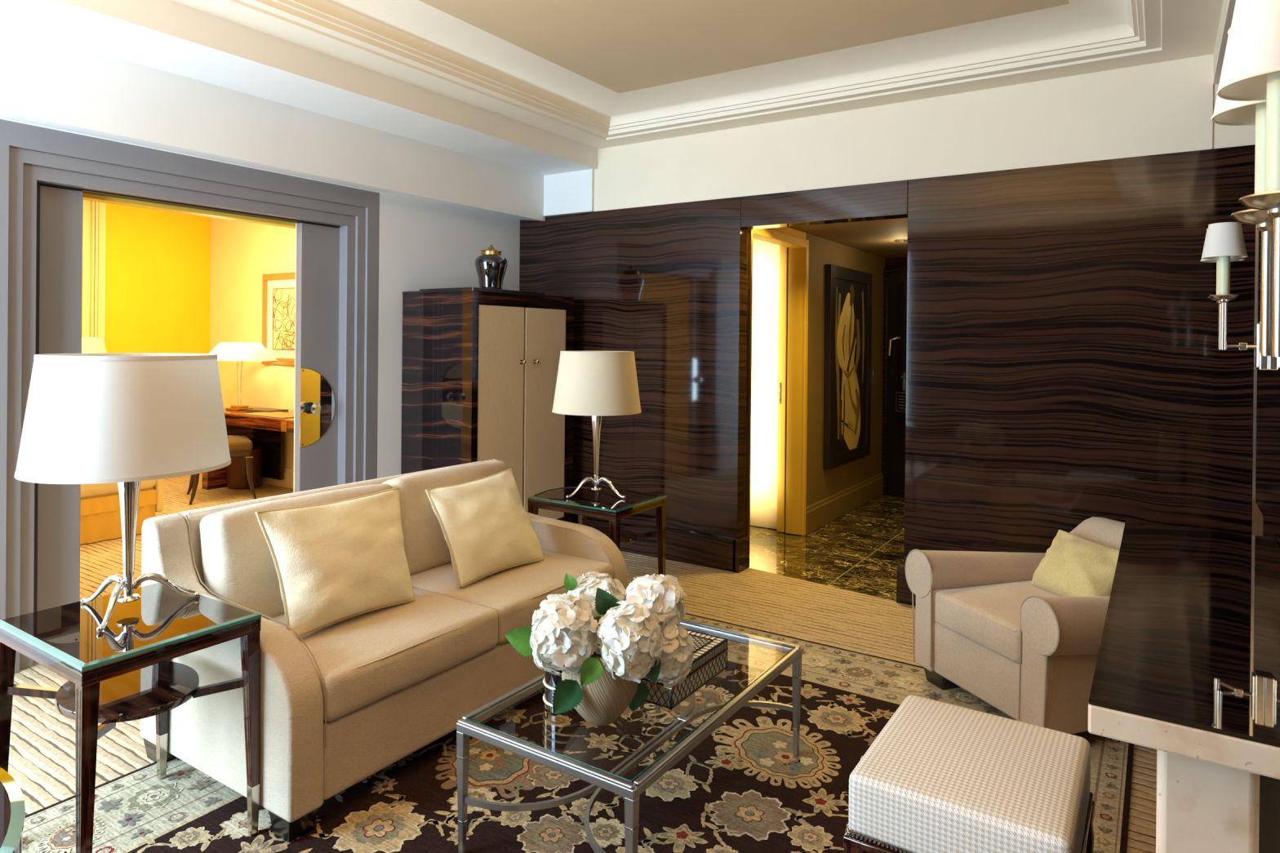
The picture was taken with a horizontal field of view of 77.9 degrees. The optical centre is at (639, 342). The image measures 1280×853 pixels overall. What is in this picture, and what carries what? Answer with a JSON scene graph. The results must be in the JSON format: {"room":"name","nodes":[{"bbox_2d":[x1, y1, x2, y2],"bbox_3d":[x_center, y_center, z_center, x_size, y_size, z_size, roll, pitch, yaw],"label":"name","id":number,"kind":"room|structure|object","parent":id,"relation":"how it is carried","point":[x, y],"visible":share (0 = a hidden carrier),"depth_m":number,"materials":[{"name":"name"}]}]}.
{"room":"hotel room","nodes":[
{"label":"hotel room","id":0,"kind":"room"},
{"bbox_2d":[104,203,210,473],"bbox_3d":[-6.217,-0.129,6.149,0.220,3.000,5.624,1,0,33],"label":"wall","id":1,"kind":"structure","parent":0,"point":[157,263],"depth_m":7.99,"materials":[{"name":"yellow paint"}]},
{"bbox_2d":[81,201,83,333],"bbox_3d":[-5.515,0.026,7.000,0.020,2.700,1.020,1,0,33],"label":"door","id":2,"kind":"structure","parent":1,"relation":"in","point":[82,202],"depth_m":7.42,"materials":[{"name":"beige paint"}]},
{"bbox_2d":[81,200,106,340],"bbox_3d":[-5.167,-0.122,7.498,0.050,3.000,0.193,1,0,33],"label":"curtain","id":3,"kind":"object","parent":1,"relation":"attached to","point":[94,230],"depth_m":7.48,"materials":[{"name":"beige fabric"}]},
{"bbox_2d":[0,117,519,478],"bbox_3d":[-2.560,-0.086,3.739,0.260,3.000,5.620,1,0,33],"label":"wall","id":4,"kind":"structure","parent":0,"point":[423,244],"depth_m":5.12,"materials":[{"name":"white paint"}]},
{"bbox_2d":[33,183,39,612],"bbox_3d":[-2.712,0.351,3.527,0.068,2.125,0.034,1,0,33],"label":"trim","id":5,"kind":"structure","parent":4,"relation":"attached to","point":[37,273],"depth_m":3.52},
{"bbox_2d":[36,185,83,611],"bbox_3d":[-2.831,0.352,3.268,0.124,2.109,0.938,1,0,33],"label":"door","id":6,"kind":"structure","parent":4,"relation":"in","point":[60,287],"depth_m":3.60,"materials":[{"name":"beige paint"}]},
{"bbox_2d":[5,146,365,673],"bbox_3d":[-2.231,0.293,4.135,0.102,2.247,1.802,1,0,33],"label":"trim","id":7,"kind":"structure","parent":4,"relation":"attached to","point":[18,156],"depth_m":3.46,"materials":[{"name":"beige paint"}]},
{"bbox_2d":[19,163,355,670],"bbox_3d":[-2.240,0.323,4.140,0.082,2.187,1.688,1,0,33],"label":"trim","id":8,"kind":"structure","parent":4,"relation":"attached to","point":[33,174],"depth_m":3.86,"materials":[{"name":"beige paint"}]},
{"bbox_2d":[36,182,340,227],"bbox_3d":[-2.277,-0.706,4.163,0.075,0.007,1.565,1,0,33],"label":"trim","id":9,"kind":"structure","parent":4,"relation":"attached to","point":[86,191],"depth_m":4.04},
{"bbox_2d":[0,119,379,620],"bbox_3d":[-2.217,0.240,4.120,0.100,2.352,1.992,1,0,33],"label":"trim","id":10,"kind":"structure","parent":4,"relation":"attached to","point":[12,134],"depth_m":3.86,"materials":[{"name":"beige paint"}]},
{"bbox_2d":[82,192,297,228],"bbox_3d":[-2.348,-0.699,4.209,0.085,0.032,1.565,1,0,33],"label":"trim","id":11,"kind":"structure","parent":4,"relation":"attached to","point":[88,197],"depth_m":4.12,"materials":[{"name":"beige paint"}]},
{"bbox_2d":[293,222,297,493],"bbox_3d":[-2.014,0.356,4.627,0.007,2.109,0.006,1,0,33],"label":"door frame","id":12,"kind":"structure","parent":4,"relation":"attached to","point":[295,295],"depth_m":4.62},
{"bbox_2d":[294,222,339,492],"bbox_3d":[-1.704,0.358,4.979,0.124,2.109,0.925,1,0,33],"label":"door","id":13,"kind":"structure","parent":4,"relation":"in","point":[317,246],"depth_m":4.69,"materials":[{"name":"beige paint"}]},
{"bbox_2d":[0,25,545,221],"bbox_3d":[-2.347,-1.077,3.590,0.260,0.334,5.599,1,0,33],"label":"ceiling","id":14,"kind":"structure","parent":0,"point":[44,82],"depth_m":3.88,"materials":[{"name":"white paint"}]},
{"bbox_2d":[0,0,597,175],"bbox_3d":[-2.144,-1.511,3.461,0.733,0.540,5.604,1,0,33],"label":"ceiling","id":15,"kind":"structure","parent":0,"point":[170,36],"depth_m":3.71,"materials":[{"name":"white paint"}]},
{"bbox_2d":[8,473,1156,852],"bbox_3d":[-2.452,1.415,3.729,9.200,0.001,5.730,1,0,33],"label":"floor","id":16,"kind":"structure","parent":0,"point":[42,762],"depth_m":4.04,"materials":[{"name":"wood"}]},
{"bbox_2d":[80,478,164,544],"bbox_3d":[-5.062,0.859,5.630,2.343,1.050,2.136,1,0,33],"label":"bed","id":17,"kind":"object","parent":16,"relation":"on","point":[100,510],"visible":0.28,"depth_m":5.60,"materials":[{"name":"orange fabric"}]},
{"bbox_2d":[153,478,164,512],"bbox_3d":[-3.681,1.065,5.963,0.334,0.393,0.050,1,0,33],"label":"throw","id":18,"kind":"object","parent":17,"relation":"on","point":[158,484],"depth_m":5.86,"materials":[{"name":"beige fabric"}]},
{"bbox_2d":[186,435,256,505],"bbox_3d":[-3.780,0.994,7.160,0.527,0.804,0.541,0,0,-32],"label":"desk chair","id":19,"kind":"object","parent":16,"relation":"on","point":[238,445],"visible":0.43,"depth_m":7.06,"materials":[{"name":"beige wood"}]},
{"bbox_2d":[226,446,262,488],"bbox_3d":[-3.819,1.200,7.652,0.306,0.360,0.306,1,0,33],"label":"waste bin","id":20,"kind":"object","parent":16,"relation":"on","point":[235,477],"visible":0.62,"depth_m":7.53,"materials":[{"name":"brown leather"}]},
{"bbox_2d":[201,406,293,489],"bbox_3d":[-3.311,1.022,7.247,1.810,0.750,0.540,1,0,33],"label":"writing desk","id":21,"kind":"object","parent":16,"relation":"on","point":[266,433],"visible":0.29,"depth_m":7.60,"materials":[{"name":"brown wood"}]},
{"bbox_2d":[208,342,277,410],"bbox_3d":[-3.829,0.318,7.584,0.600,0.645,0.280,1,0,5],"label":"desk lamp","id":22,"kind":"object","parent":21,"relation":"on","point":[225,351],"visible":0.93,"depth_m":7.49,"materials":[{"name":"gold metal"}]},
{"bbox_2d":[244,408,288,412],"bbox_3d":[-3.515,0.636,7.466,0.320,0.016,0.220,1,0,25],"label":"folder","id":23,"kind":"object","parent":21,"relation":"on","point":[258,410],"visible":1,"depth_m":7.41,"materials":[{"name":"beige leather"}]},
{"bbox_2d":[242,411,293,417],"bbox_3d":[-3.251,0.644,7.113,0.630,0.006,0.300,1,0,33],"label":"desk pad","id":24,"kind":"object","parent":21,"relation":"on","point":[275,414],"visible":0.76,"depth_m":7.10,"materials":[{"name":"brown leather"}]},
{"bbox_2d":[400,287,574,522],"bbox_3d":[-0.984,0.544,5.297,0.656,1.761,0.984,1,0,33],"label":"tall cabinet","id":25,"kind":"object","parent":16,"relation":"on","point":[480,366],"visible":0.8,"depth_m":4.98,"materials":[{"name":"brown wood"}]},
{"bbox_2d":[474,244,507,289],"bbox_3d":[-0.952,-0.482,5.065,0.206,0.294,0.206,1,0,33],"label":"ginger jar","id":26,"kind":"object","parent":25,"relation":"on","point":[491,266],"visible":0.89,"depth_m":5.00,"materials":[{"name":"silver ceramic"}]},
{"bbox_2d":[21,613,1133,852],"bbox_3d":[-0.180,1.435,2.389,2.760,0.012,3.490,1,0,33],"label":"area rug","id":27,"kind":"object","parent":16,"relation":"on","point":[743,788],"visible":0.41,"depth_m":2.54,"materials":[{"name":"carpet"}]},
{"bbox_2d":[0,767,25,852],"bbox_3d":[-1.563,1.126,1.069,1.156,0.590,1.156,1,0,33],"label":"round table","id":28,"kind":"object","parent":27,"relation":"on","point":[12,808],"visible":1,"depth_m":1.40,"materials":[{"name":"green glass"}]},
{"bbox_2d":[0,582,261,852],"bbox_3d":[-1.455,1.099,2.256,0.552,0.640,0.459,1,0,33],"label":"side table","id":29,"kind":"object","parent":27,"relation":"on","point":[123,672],"visible":0.99,"depth_m":2.20,"materials":[{"name":"brown wood"}]},
{"bbox_2d":[14,352,231,632],"bbox_3d":[-1.486,0.406,2.306,0.526,0.744,0.526,1,0,33],"label":"table lamp","id":30,"kind":"object","parent":29,"relation":"on","point":[127,420],"visible":1,"depth_m":2.11,"materials":[{"name":"white fabric"}]},
{"bbox_2d":[54,661,199,723],"bbox_3d":[-1.454,0.986,2.256,0.410,0.022,0.330,1,0,33],"label":"shelf","id":31,"kind":"object","parent":29,"relation":"attached to","point":[162,687],"depth_m":2.21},
{"bbox_2d":[140,458,626,843],"bbox_3d":[-0.871,0.995,3.159,0.888,0.853,1.685,1,0,33],"label":"sofa","id":32,"kind":"object","parent":27,"relation":"on","point":[341,703],"visible":0.62,"depth_m":2.66,"materials":[{"name":"beige fabric"}]},
{"bbox_2d":[199,484,392,619],"bbox_3d":[-1.257,0.793,3.016,0.233,0.428,0.750,1,0,33],"label":"cushion","id":33,"kind":"object","parent":32,"relation":"on","point":[237,564],"depth_m":2.74,"materials":[{"name":"beige fabric"}]},
{"bbox_2d":[255,487,415,639],"bbox_3d":[-1.034,0.762,2.825,0.249,0.396,0.586,1,0,33],"label":"throw cushion","id":34,"kind":"object","parent":32,"relation":"on","point":[335,562],"visible":0.98,"depth_m":2.72,"materials":[{"name":"beige fabric"}]},
{"bbox_2d":[267,587,497,721],"bbox_3d":[-1.014,1.047,2.816,0.746,0.172,0.729,1,0,33],"label":"seat cushion","id":35,"kind":"object","parent":32,"relation":"on","point":[367,663],"depth_m":2.62,"materials":[{"name":"beige fabric"}]},
{"bbox_2d":[382,460,507,575],"bbox_3d":[-0.857,0.781,3.618,0.238,0.427,0.675,1,0,33],"label":"cushion","id":36,"kind":"object","parent":32,"relation":"on","point":[427,551],"depth_m":3.39,"materials":[{"name":"beige fabric"}]},
{"bbox_2d":[425,468,544,587],"bbox_3d":[-0.647,0.775,3.398,0.277,0.379,0.543,1,0,33],"label":"throw cushion","id":37,"kind":"object","parent":32,"relation":"on","point":[487,530],"visible":1,"depth_m":3.30,"materials":[{"name":"beige fabric"}]},
{"bbox_2d":[410,550,613,644],"bbox_3d":[-0.611,1.048,3.427,0.747,0.173,0.726,1,0,33],"label":"seat cushion","id":38,"kind":"object","parent":32,"relation":"on","point":[515,593],"depth_m":3.21,"materials":[{"name":"beige fabric"}]},
{"bbox_2d":[456,618,802,852],"bbox_3d":[0.025,1.243,2.484,0.595,0.380,1.057,1,0,33],"label":"coffee table","id":39,"kind":"object","parent":27,"relation":"on","point":[468,726],"visible":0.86,"depth_m":2.20,"materials":[{"name":"silver metal"}]},
{"bbox_2d":[542,670,577,715],"bbox_3d":[-0.211,0.993,2.297,0.140,0.116,0.140,1,0,33],"label":"jar","id":40,"kind":"object","parent":39,"relation":"on","point":[552,678],"visible":0.24,"depth_m":2.25,"materials":[{"name":"metal"}]},
{"bbox_2d":[561,651,638,725],"bbox_3d":[-0.109,0.950,2.212,0.220,0.205,0.220,1,0,33],"label":"vase","id":41,"kind":"object","parent":39,"relation":"on","point":[605,700],"visible":0.49,"depth_m":2.12,"materials":[{"name":"beige ceramic"}]},
{"bbox_2d":[505,573,603,714],"bbox_3d":[-0.206,0.841,2.152,0.293,0.360,0.211,1,0,33],"label":"hydrangea","id":42,"kind":"object","parent":41,"relation":"in","point":[562,634],"visible":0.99,"depth_m":2.09,"materials":[{"name":"white plant"}]},
{"bbox_2d":[566,571,626,618],"bbox_3d":[-0.129,0.845,2.283,0.184,0.353,0.230,1,0,10],"label":"hydrangea","id":43,"kind":"object","parent":41,"relation":"in","point":[602,592],"visible":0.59,"depth_m":2.25,"materials":[{"name":"white plant"}]},
{"bbox_2d":[594,595,663,683],"bbox_3d":[-0.042,0.853,2.122,0.212,0.341,0.182,1,0,33],"label":"hydrangea","id":44,"kind":"object","parent":41,"relation":"in","point":[628,643],"visible":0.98,"depth_m":2.06,"materials":[{"name":"white plant"}]},
{"bbox_2d":[623,573,687,631],"bbox_3d":[0.028,0.842,2.248,0.193,0.364,0.216,1,0,33],"label":"hydrangea","id":45,"kind":"object","parent":41,"relation":"in","point":[661,594],"visible":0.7,"depth_m":2.20,"materials":[{"name":"white plant"}]},
{"bbox_2d":[628,621,693,711],"bbox_3d":[0.032,0.894,2.189,0.247,0.259,0.160,0,0,-24],"label":"hydrangea","id":46,"kind":"object","parent":41,"relation":"in","point":[673,668],"visible":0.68,"depth_m":2.17,"materials":[{"name":"white plant"}]},
{"bbox_2d":[640,629,728,711],"bbox_3d":[0.074,1.001,2.469,0.269,0.105,0.351,1,0,33],"label":"decorative box","id":47,"kind":"object","parent":39,"relation":"on","point":[709,651],"visible":0.37,"depth_m":2.40,"materials":[{"name":"black paint"}]},
{"bbox_2d":[842,695,1094,852],"bbox_3d":[0.818,1.219,1.942,0.483,0.446,0.546,1,0,33],"label":"ottoman","id":48,"kind":"object","parent":27,"relation":"on","point":[939,777],"visible":1,"depth_m":1.82,"materials":[{"name":"white fabric"}]},
{"bbox_2d":[905,516,1124,734],"bbox_3d":[1.692,1.100,3.213,0.858,0.694,0.824,1,0,-19],"label":"armchair","id":49,"kind":"object","parent":27,"relation":"on","point":[1028,651],"visible":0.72,"depth_m":3.04,"materials":[{"name":"beige fabric"}]},
{"bbox_2d":[934,580,1061,663],"bbox_3d":[1.605,1.102,3.184,0.676,0.176,0.464,1,0,-19],"label":"seat cushion","id":50,"kind":"object","parent":49,"relation":"on","point":[982,617],"depth_m":3.12,"materials":[{"name":"beige fabric"}]},
{"bbox_2d":[1031,529,1119,596],"bbox_3d":[1.771,0.920,3.189,0.243,0.237,0.399,1,0,-17],"label":"throw cushion","id":51,"kind":"object","parent":49,"relation":"on","point":[1073,566],"visible":0.7,"depth_m":3.14,"materials":[{"name":"fabric"}]},
{"bbox_2d":[527,484,666,575],"bbox_3d":[-0.221,1.106,4.081,0.552,0.640,0.459,1,0,33],"label":"side table","id":52,"kind":"object","parent":16,"relation":"on","point":[605,504],"visible":0.48,"depth_m":4.01,"materials":[{"name":"brown wood"}]},
{"bbox_2d":[534,351,641,498],"bbox_3d":[-0.228,0.414,4.080,0.472,0.742,0.458,1,0,33],"label":"table lamp","id":53,"kind":"object","parent":52,"relation":"on","point":[597,384],"visible":1,"depth_m":3.90,"materials":[{"name":"beige fabric"}]},
{"bbox_2d":[586,525,635,546],"bbox_3d":[-0.220,0.993,4.081,0.410,0.022,0.330,1,0,33],"label":"shelf","id":54,"kind":"object","parent":52,"relation":"attached to","point":[626,537],"depth_m":4.07,"materials":[{"name":"brown wood"}]},
{"bbox_2d":[1088,520,1279,852],"bbox_3d":[1.146,0.982,1.596,0.342,0.950,1.370,1,0,33],"label":"fireplace","id":55,"kind":"object","parent":16,"relation":"on","point":[1187,670],"visible":1,"depth_m":1.19,"materials":[{"name":"wood"}]},
{"bbox_2d":[1088,703,1279,779],"bbox_3d":[1.150,0.534,1.594,0.342,0.042,1.370,1,0,33],"label":"mantel shelf","id":56,"kind":"object","parent":55,"relation":"attached to","point":[1246,737],"depth_m":1.06,"materials":[{"name":"stone"}]},
{"bbox_2d":[1088,520,1279,747],"bbox_3d":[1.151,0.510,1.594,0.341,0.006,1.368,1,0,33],"label":"shelf","id":57,"kind":"object","parent":55,"relation":"attached to","point":[1189,646],"depth_m":1.36,"materials":[{"name":"wood"}]},
{"bbox_3d":[-5.048,1.080,7.073,0.420,0.600,0.300,1,0,33],"label":"nightstand","id":58,"kind":"object","parent":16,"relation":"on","visible":0},
{"bbox_2d":[81,337,106,353],"bbox_3d":[-5.028,0.365,7.074,0.500,0.830,0.500,1,0,33],"label":"bedside lamp","id":59,"kind":"object","parent":58,"relation":"on","point":[89,344],"visible":0.11,"depth_m":7.00,"materials":[{"name":"white fabric"}]},
{"bbox_2d":[171,0,1222,149],"bbox_3d":[-0.227,-1.441,2.199,3.857,0.165,5.604,1,0,33],"label":"crown molding","id":60,"kind":"structure","parent":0,"point":[415,42],"depth_m":4.02,"materials":[{"name":"beige paint"}]},
{"bbox_2d":[209,53,1255,566],"bbox_3d":[-0.903,-0.176,6.055,9.200,3.200,0.150,1,0,33],"label":"wall","id":61,"kind":"structure","parent":0,"point":[1065,366],"depth_m":4.23,"materials":[{"name":"brown wood"}]},
{"bbox_2d":[262,466,293,488],"bbox_3d":[-2.863,1.306,7.286,4.120,0.190,0.028,1,0,33],"label":"baseboard","id":62,"kind":"structure","parent":61,"relation":"attached to","point":[287,482],"depth_m":7.64,"materials":[{"name":"beige wood"}]},
{"bbox_2d":[262,271,295,365],"bbox_3d":[-3.294,-0.229,7.569,1.060,0.890,0.030,1,0,33],"label":"framed picture","id":63,"kind":"object","parent":61,"relation":"attached to","point":[278,290],"visible":0.55,"depth_m":7.71,"materials":[{"name":"paper"}]},
{"bbox_2d":[572,513,749,573],"bbox_3d":[-0.120,1.330,5.534,1.870,0.205,0.150,1,0,33],"label":"baseboard","id":64,"kind":"structure","parent":61,"relation":"attached to","point":[719,553],"depth_m":5.14,"materials":[{"name":"brown wood"}]},
{"bbox_2d":[896,565,915,606],"bbox_3d":[2.163,1.357,3.954,1.738,0.205,0.020,1,0,33],"label":"baseboard","id":65,"kind":"structure","parent":61,"relation":"attached to","point":[904,594],"depth_m":4.40,"materials":[{"name":"brown wood"}]},
{"bbox_2d":[419,0,1069,93],"bbox_3d":[-0.371,-1.525,2.276,2.438,0.001,4.584,1,0,33],"label":"ceiling","id":66,"kind":"structure","parent":0,"point":[620,46],"depth_m":3.81,"materials":[{"name":"beige paint"}]},
{"bbox_2d":[750,238,779,502],"bbox_3d":[0.343,0.286,6.023,1.326,2.300,1.170,1,0,33],"label":"wall","id":67,"kind":"structure","parent":0,"point":[766,255],"depth_m":6.21,"materials":[{"name":"white paint"}]},
{"bbox_2d":[750,499,777,529],"bbox_3d":[0.645,1.338,6.409,1.226,0.200,0.028,1,0,33],"label":"baseboard","id":68,"kind":"structure","parent":67,"relation":"attached to","point":[762,513],"depth_m":6.18,"materials":[{"name":"white paint"}]},
{"bbox_2d":[779,382,781,403],"bbox_3d":[1.071,0.383,6.044,0.016,0.160,0.006,1,0,33],"label":"trim","id":69,"kind":"structure","parent":67,"relation":"attached to","point":[780,383],"depth_m":6.04,"materials":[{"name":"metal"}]},
{"bbox_2d":[748,493,904,601],"bbox_3d":[1.531,1.450,6.416,2.700,0.001,3.400,1,0,33],"label":"floor","id":70,"kind":"structure","parent":0,"point":[861,550],"depth_m":5.53,"materials":[{"name":"stone"}]},
{"bbox_2d":[768,226,885,506],"bbox_3d":[1.525,0.296,6.503,0.120,2.300,3.270,1,0,33],"label":"wall","id":71,"kind":"structure","parent":0,"point":[821,484],"depth_m":6.32,"materials":[{"name":"beige paint"}]},
{"bbox_2d":[746,229,752,542],"bbox_3d":[0.704,0.358,5.096,0.016,2.169,0.022,1,0,33],"label":"trim","id":72,"kind":"structure","parent":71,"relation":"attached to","point":[750,255],"depth_m":5.09,"materials":[{"name":"brown wood"}]},
{"bbox_2d":[752,228,808,536],"bbox_3d":[0.888,0.335,5.598,0.224,2.215,1.060,1,0,33],"label":"trim","id":73,"kind":"structure","parent":71,"relation":"attached to","point":[797,277],"depth_m":5.97,"materials":[{"name":"beige paint"}]},
{"bbox_2d":[784,247,788,532],"bbox_3d":[1.132,0.344,6.049,0.020,2.200,0.040,1,0,33],"label":"trim","id":74,"kind":"structure","parent":71,"relation":"attached to","point":[788,247],"depth_m":6.04,"materials":[{"name":"beige wood"}]},
{"bbox_2d":[805,472,883,535],"bbox_3d":[1.802,1.348,6.813,0.022,0.200,2.040,1,0,33],"label":"baseboard","id":75,"kind":"structure","parent":71,"relation":"attached to","point":[818,514],"depth_m":6.62,"materials":[{"name":"beige wood"}]},
{"bbox_2d":[822,263,872,470],"bbox_3d":[1.776,0.193,6.724,0.052,1.630,1.065,1,0,33],"label":"painting","id":76,"kind":"object","parent":71,"relation":"attached to","point":[848,291],"visible":1,"depth_m":6.63},
{"bbox_2d":[872,370,875,378],"bbox_3d":[2.180,0.295,7.382,0.008,0.070,0.080,1,0,33],"label":"light switch","id":77,"kind":"object","parent":71,"relation":"attached to","point":[873,371],"visible":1,"depth_m":7.37,"materials":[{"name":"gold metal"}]},
{"bbox_2d":[788,217,907,257],"bbox_3d":[1.506,-0.864,6.519,2.700,0.080,3.270,1,0,33],"label":"ceiling","id":78,"kind":"structure","parent":0,"point":[877,237],"depth_m":6.01,"materials":[{"name":"beige paint"}]},
{"bbox_2d":[894,239,907,241],"bbox_3d":[2.081,-0.812,6.302,0.110,0.009,0.110,1,0,33],"label":"recessed light","id":79,"kind":"object","parent":78,"relation":"in","point":[897,240],"visible":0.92,"depth_m":6.26,"materials":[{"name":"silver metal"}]},
{"bbox_2d":[885,257,906,267],"bbox_3d":[2.353,0.301,7.735,2.800,2.300,0.100,1,0,33],"label":"wall","id":80,"kind":"structure","parent":0,"point":[899,262],"depth_m":7.61,"materials":[{"name":"brown wood"}]},
{"bbox_2d":[1213,0,1235,84],"bbox_3d":[1.252,-1.271,1.240,0.328,0.140,5.630,1,0,33],"label":"wall","id":81,"kind":"structure","parent":0,"point":[1228,6],"depth_m":3.19,"materials":[{"name":"beige paint"}]},
{"bbox_2d":[1257,507,1275,537],"bbox_3d":[1.369,0.129,1.446,0.172,2.660,2.550,1,0,33],"label":"wall","id":82,"kind":"structure","parent":0,"point":[1264,529],"depth_m":2.41,"materials":[{"name":"brown wood"}]},
{"bbox_2d":[1251,500,1257,535],"bbox_3d":[1.977,0.985,2.556,0.014,0.954,0.008,1,0,33],"label":"trim","id":83,"kind":"structure","parent":82,"relation":"attached to","point":[1255,508],"depth_m":2.55,"materials":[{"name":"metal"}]},
{"bbox_2d":[1252,225,1279,542],"bbox_3d":[1.298,-0.319,1.502,0.013,1.645,2.523,1,0,33],"label":"wall mirror","id":84,"kind":"object","parent":82,"relation":"attached to","point":[1266,389],"visible":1,"depth_m":2.28,"materials":[{"name":"clear glass"}]},
{"bbox_2d":[1200,222,1268,369],"bbox_3d":[1.725,-0.132,2.302,0.159,0.417,0.203,1,0,33],"label":"wall sconce","id":85,"kind":"object","parent":84,"relation":"attached to","point":[1224,242],"visible":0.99,"depth_m":2.26,"materials":[{"name":"white fabric"}]},
{"bbox_2d":[1210,0,1279,357],"bbox_3d":[0.698,-0.138,0.787,0.210,0.417,0.217,1,0,33],"label":"wall sconce","id":86,"kind":"object","parent":84,"relation":"attached to","point":[1248,91],"visible":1,"depth_m":0.77,"materials":[{"name":"white fabric"}]},
{"bbox_3d":[2.581,0.308,5.808,0.100,2.300,3.269,1,0,33],"label":"wall","id":87,"kind":"structure","parent":0,"visible":0},
{"bbox_2d":[881,266,906,495],"bbox_3d":[2.812,0.371,7.299,1.152,2.170,0.123,1,0,33],"label":"door","id":88,"kind":"structure","parent":87,"relation":"in","point":[895,291],"depth_m":7.56,"materials":[{"name":"black paint"}]},
{"bbox_2d":[895,391,906,412],"bbox_3d":[2.480,0.560,7.505,0.110,0.185,0.007,1,0,33],"label":"hanger","id":89,"kind":"object","parent":88,"relation":"hanging from","point":[900,402],"visible":0.79,"depth_m":7.51,"materials":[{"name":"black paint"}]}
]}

